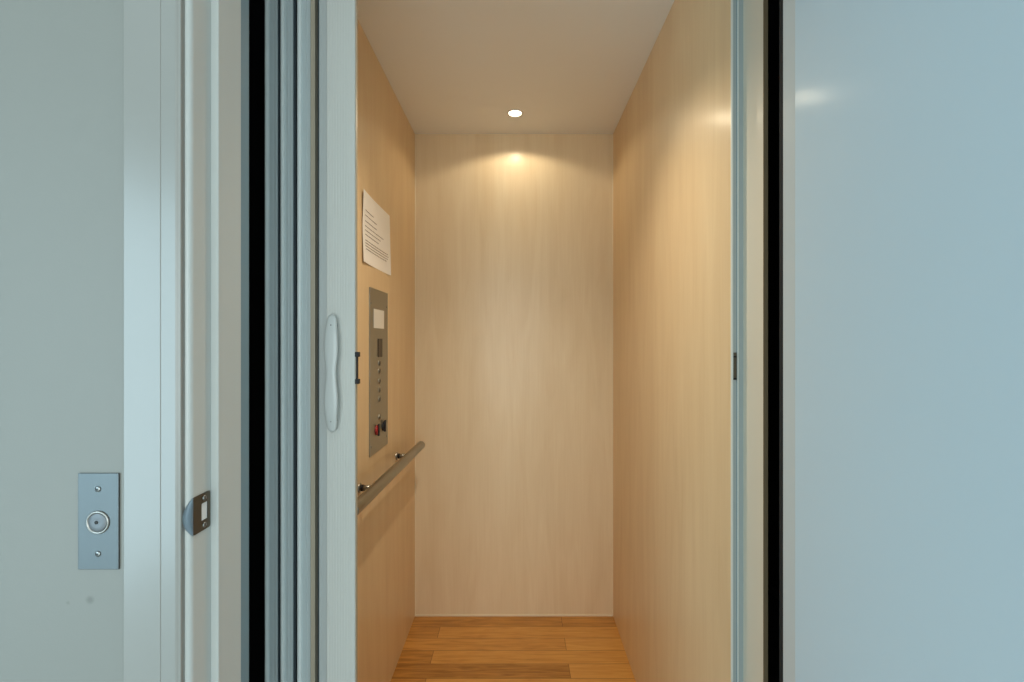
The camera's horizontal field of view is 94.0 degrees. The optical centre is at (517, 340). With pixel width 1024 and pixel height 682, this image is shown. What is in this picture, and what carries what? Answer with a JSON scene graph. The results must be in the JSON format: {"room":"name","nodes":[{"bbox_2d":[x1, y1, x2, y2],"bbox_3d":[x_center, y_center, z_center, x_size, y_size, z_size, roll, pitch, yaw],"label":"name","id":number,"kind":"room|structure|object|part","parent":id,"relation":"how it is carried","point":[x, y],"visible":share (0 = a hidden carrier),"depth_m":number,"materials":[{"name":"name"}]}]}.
{"room":"elevator landing","nodes":[
{"label":"elevator landing","id":0,"kind":"room"},
{"bbox_2d":[0,0,123,681],"bbox_3d":[1.150,-0.025,0.652,6.100,2.550,0.091,0,0,0],"label":"wall","id":1,"kind":"structure","parent":0,"point":[62,61],"depth_m":0.61,"materials":[{"name":"paint"}]},
{"bbox_2d":[78,473,119,568],"bbox_3d":[-0.532,0.229,0.605,0.052,0.122,0.005,0,0,0],"label":"plate","id":2,"kind":"object","parent":1,"relation":"attached to","point":[98,493],"visible":1,"depth_m":0.60,"materials":[{"name":"metal"}]},
{"bbox_2d":[124,0,184,681],"bbox_3d":[-0.458,0.175,0.601,0.073,2.150,0.012,0,0,0],"label":"trim","id":3,"kind":"structure","parent":1,"relation":"attached to","point":[154,30],"depth_m":0.60,"materials":[{"name":"grey metal"}]},
{"bbox_2d":[185,0,240,681],"bbox_3d":[-0.420,0.210,0.651,0.029,2.080,0.094,0,0,0],"label":"trim","id":4,"kind":"structure","parent":1,"relation":"attached to","point":[212,27],"depth_m":0.65,"materials":[{"name":"grey metal"}]},
{"bbox_2d":[182,491,209,535],"bbox_3d":[-0.415,0.225,0.620,0.007,0.048,0.043,0,0,9],"label":"strike plate","id":5,"kind":"object","parent":4,"relation":"attached to","point":[196,515],"visible":1,"depth_m":0.62,"materials":[{"name":"metal"}]},
{"bbox_3d":[-0.414,0.225,0.625,0.001,0.048,0.034,0,0,0],"label":"plate","id":6,"kind":"part","parent":5,"relation":"part of","materials":[{"name":"metal"}]},
{"bbox_2d":[241,0,248,681],"bbox_3d":[-0.421,0.230,0.709,0.030,2.080,0.021,0,0,0],"label":"trim","id":7,"kind":"structure","parent":1,"relation":"attached to","point":[244,3],"depth_m":0.71,"materials":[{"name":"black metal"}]},
{"bbox_2d":[779,0,782,681],"bbox_3d":[0.404,0.230,0.704,0.029,2.080,0.012,0,0,0],"label":"trim","id":8,"kind":"structure","parent":1,"relation":"attached to","point":[780,1],"depth_m":0.71,"materials":[{"name":"grey metal"}]},
{"bbox_2d":[783,0,794,681],"bbox_3d":[0.403,0.210,0.651,0.030,2.080,0.094,0,0,0],"label":"trim","id":9,"kind":"structure","parent":1,"relation":"attached to","point":[788,5],"depth_m":0.68,"materials":[{"name":"grey metal"}]},
{"bbox_2d":[795,0,1023,681],"bbox_3d":[0.278,0.218,0.209,0.103,2.048,0.795,0,0,9],"label":"door","id":10,"kind":"structure","parent":1,"relation":"in","point":[909,114],"depth_m":0.39,"materials":[{"name":"metal"}]},
{"bbox_2d":[249,0,264,681],"bbox_3d":[-0.685,-0.050,1.509,0.050,3.200,1.622,0,0,0],"label":"wall","id":11,"kind":"structure","parent":0,"point":[256,7],"depth_m":1.20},
{"bbox_2d":[357,19,414,681],"bbox_3d":[-0.478,0.155,1.599,0.020,2.190,1.138,0,0,0],"label":"wall","id":12,"kind":"structure","parent":0,"point":[385,135],"depth_m":1.71,"materials":[{"name":"brown wood"}]},
{"bbox_2d":[265,0,359,681],"bbox_3d":[-0.382,0.159,0.924,0.180,2.158,0.142,0,0,0],"label":"gate","id":13,"kind":"object","parent":12,"relation":"attached to","point":[311,354],"visible":1,"depth_m":0.88,"materials":[{"name":"grey metal"}]},
{"bbox_3d":[-0.336,0.058,0.863,0.025,0.215,0.020,0,0,0],"label":"handle","id":14,"kind":"part","parent":13,"relation":"part of","materials":[{"name":"grey plastic"}]},
{"bbox_2d":[362,190,390,274],"bbox_3d":[-0.465,-0.347,1.583,0.006,0.217,0.310,0,0,0],"label":"printed notice","id":15,"kind":"object","parent":12,"relation":"attached to","point":[376,222],"visible":1,"depth_m":1.57,"materials":[{"name":"white paper"}]},
{"bbox_2d":[369,287,387,456],"bbox_3d":[-0.462,0.098,1.601,0.013,0.536,0.206,0,0,0],"label":"control panel","id":16,"kind":"object","parent":12,"relation":"attached to","point":[378,300],"visible":1,"depth_m":1.58,"materials":[{"name":"metal"}]},
{"bbox_2d":[375,424,379,435],"bbox_3d":[-0.460,0.292,1.568,0.010,0.040,0.033,0,0,0],"label":"switch","id":17,"kind":"object","parent":16,"relation":"attached to","point":[377,426],"depth_m":1.56,"materials":[{"name":"red plastic"}]},
{"bbox_2d":[382,420,385,431],"bbox_3d":[-0.460,0.292,1.644,0.010,0.040,0.033,0,0,0],"label":"switch","id":18,"kind":"object","parent":16,"relation":"attached to","point":[383,421],"depth_m":1.64,"materials":[{"name":"black plastic"}]},
{"bbox_2d":[357,441,424,514],"bbox_3d":[-0.434,0.438,1.627,0.068,0.054,0.856,0,0,0],"label":"handrail","id":19,"kind":"object","parent":12,"relation":"attached to","point":[370,492],"visible":0.84,"depth_m":1.46,"materials":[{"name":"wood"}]},
{"bbox_2d":[391,616,635,681],"bbox_3d":[-0.018,1.260,1.524,0.940,0.020,1.328,0,0,0],"label":"floor","id":20,"kind":"structure","parent":0,"point":[436,648],"depth_m":1.93,"materials":[{"name":"brown wood"}]},
{"bbox_2d":[416,134,611,614],"bbox_3d":[-0.018,0.155,2.178,0.940,2.190,0.020,0,0,0],"label":"wall","id":21,"kind":"structure","parent":0,"point":[514,231],"depth_m":2.17,"materials":[{"name":"brown wood"}]},
{"bbox_2d":[415,134,415,615],"bbox_3d":[-0.466,0.155,2.166,0.004,2.190,0.004,0,0,0],"label":"trim","id":22,"kind":"structure","parent":21,"relation":"attached to","point":[415,134],"depth_m":2.17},
{"bbox_2d":[416,615,611,615],"bbox_3d":[-0.018,1.246,2.166,0.893,0.007,0.004,0,0,0],"label":"baseboard","id":23,"kind":"structure","parent":21,"relation":"attached to","point":[416,615],"depth_m":2.16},
{"bbox_2d":[612,134,612,615],"bbox_3d":[0.430,0.155,2.166,0.004,2.190,0.004,0,0,0],"label":"trim","id":24,"kind":"structure","parent":21,"relation":"attached to","point":[612,134],"depth_m":2.17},
{"bbox_2d":[357,0,673,133],"bbox_3d":[-0.018,-0.950,1.544,0.940,0.020,1.288,0,0,0],"label":"ceiling","id":25,"kind":"structure","parent":0,"point":[451,66],"depth_m":1.58,"materials":[{"name":"paint"}]},
{"bbox_2d":[507,109,522,116],"bbox_3d":[-0.012,-0.936,1.967,0.068,0.008,0.068,0,0,0],"label":"recessed light","id":26,"kind":"object","parent":25,"relation":"in","point":[513,112],"visible":1,"depth_m":1.96,"materials":[{"name":"glass"}]},
{"bbox_2d":[613,0,730,681],"bbox_3d":[0.442,0.155,1.568,0.020,2.190,1.200,0,0,0],"label":"wall","id":27,"kind":"structure","parent":0,"point":[672,135],"depth_m":1.32,"materials":[{"name":"brown wood"}]},
{"bbox_2d":[731,0,732,681],"bbox_3d":[0.433,0.155,0.966,0.003,2.190,0.004,0,0,0],"label":"trim","id":28,"kind":"structure","parent":27,"relation":"attached to","point":[731,0],"depth_m":0.96,"materials":[{"name":"metal"}]},
{"bbox_2d":[733,0,735,681],"bbox_3d":[0.439,0.155,0.967,0.007,2.190,0.002,0,0,0],"label":"trim","id":29,"kind":"structure","parent":27,"relation":"attached to","point":[734,1],"depth_m":0.97,"materials":[{"name":"grey metal"}]},
{"bbox_2d":[733,353,736,379],"bbox_3d":[0.439,0.051,0.965,0.007,0.056,0.002,0,0,0],"label":"latch keeper","id":30,"kind":"object","parent":27,"relation":"attached to","point":[734,354],"visible":1,"depth_m":0.96,"materials":[{"name":"metal"}]},
{"bbox_2d":[736,0,736,681],"bbox_3d":[0.443,0.155,0.967,0.002,2.190,0.001,0,0,0],"label":"trim","id":31,"kind":"structure","parent":27,"relation":"attached to","point":[736,0],"depth_m":0.97,"materials":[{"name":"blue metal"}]},
{"bbox_2d":[737,0,738,681],"bbox_3d":[0.445,0.155,0.966,0.002,2.190,0.004,0,0,0],"label":"trim","id":32,"kind":"structure","parent":27,"relation":"attached to","point":[737,0],"depth_m":0.96,"materials":[{"name":"metal"}]},
{"bbox_2d":[739,0,742,681],"bbox_3d":[0.451,0.155,0.978,0.010,2.190,0.024,0,0,0],"label":"trim","id":33,"kind":"structure","parent":27,"relation":"attached to","point":[740,1],"depth_m":0.97,"materials":[{"name":"grey metal"}]},
{"bbox_2d":[743,0,762,681],"bbox_3d":[0.460,0.155,0.936,0.007,2.190,0.098,0,0,0],"label":"trim","id":34,"kind":"structure","parent":27,"relation":"attached to","point":[752,9],"depth_m":0.93,"materials":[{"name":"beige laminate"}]},
{"bbox_2d":[763,0,767,681],"bbox_3d":[0.459,0.155,0.885,0.008,2.190,0.002,0,0,0],"label":"trim","id":35,"kind":"structure","parent":27,"relation":"attached to","point":[765,2],"depth_m":0.88,"materials":[{"name":"grey metal"}]},
{"bbox_2d":[768,0,778,681],"bbox_3d":[0.645,-0.050,1.509,0.050,3.200,1.622,0,0,0],"label":"wall","id":36,"kind":"structure","parent":0,"point":[773,5],"depth_m":1.16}
]}

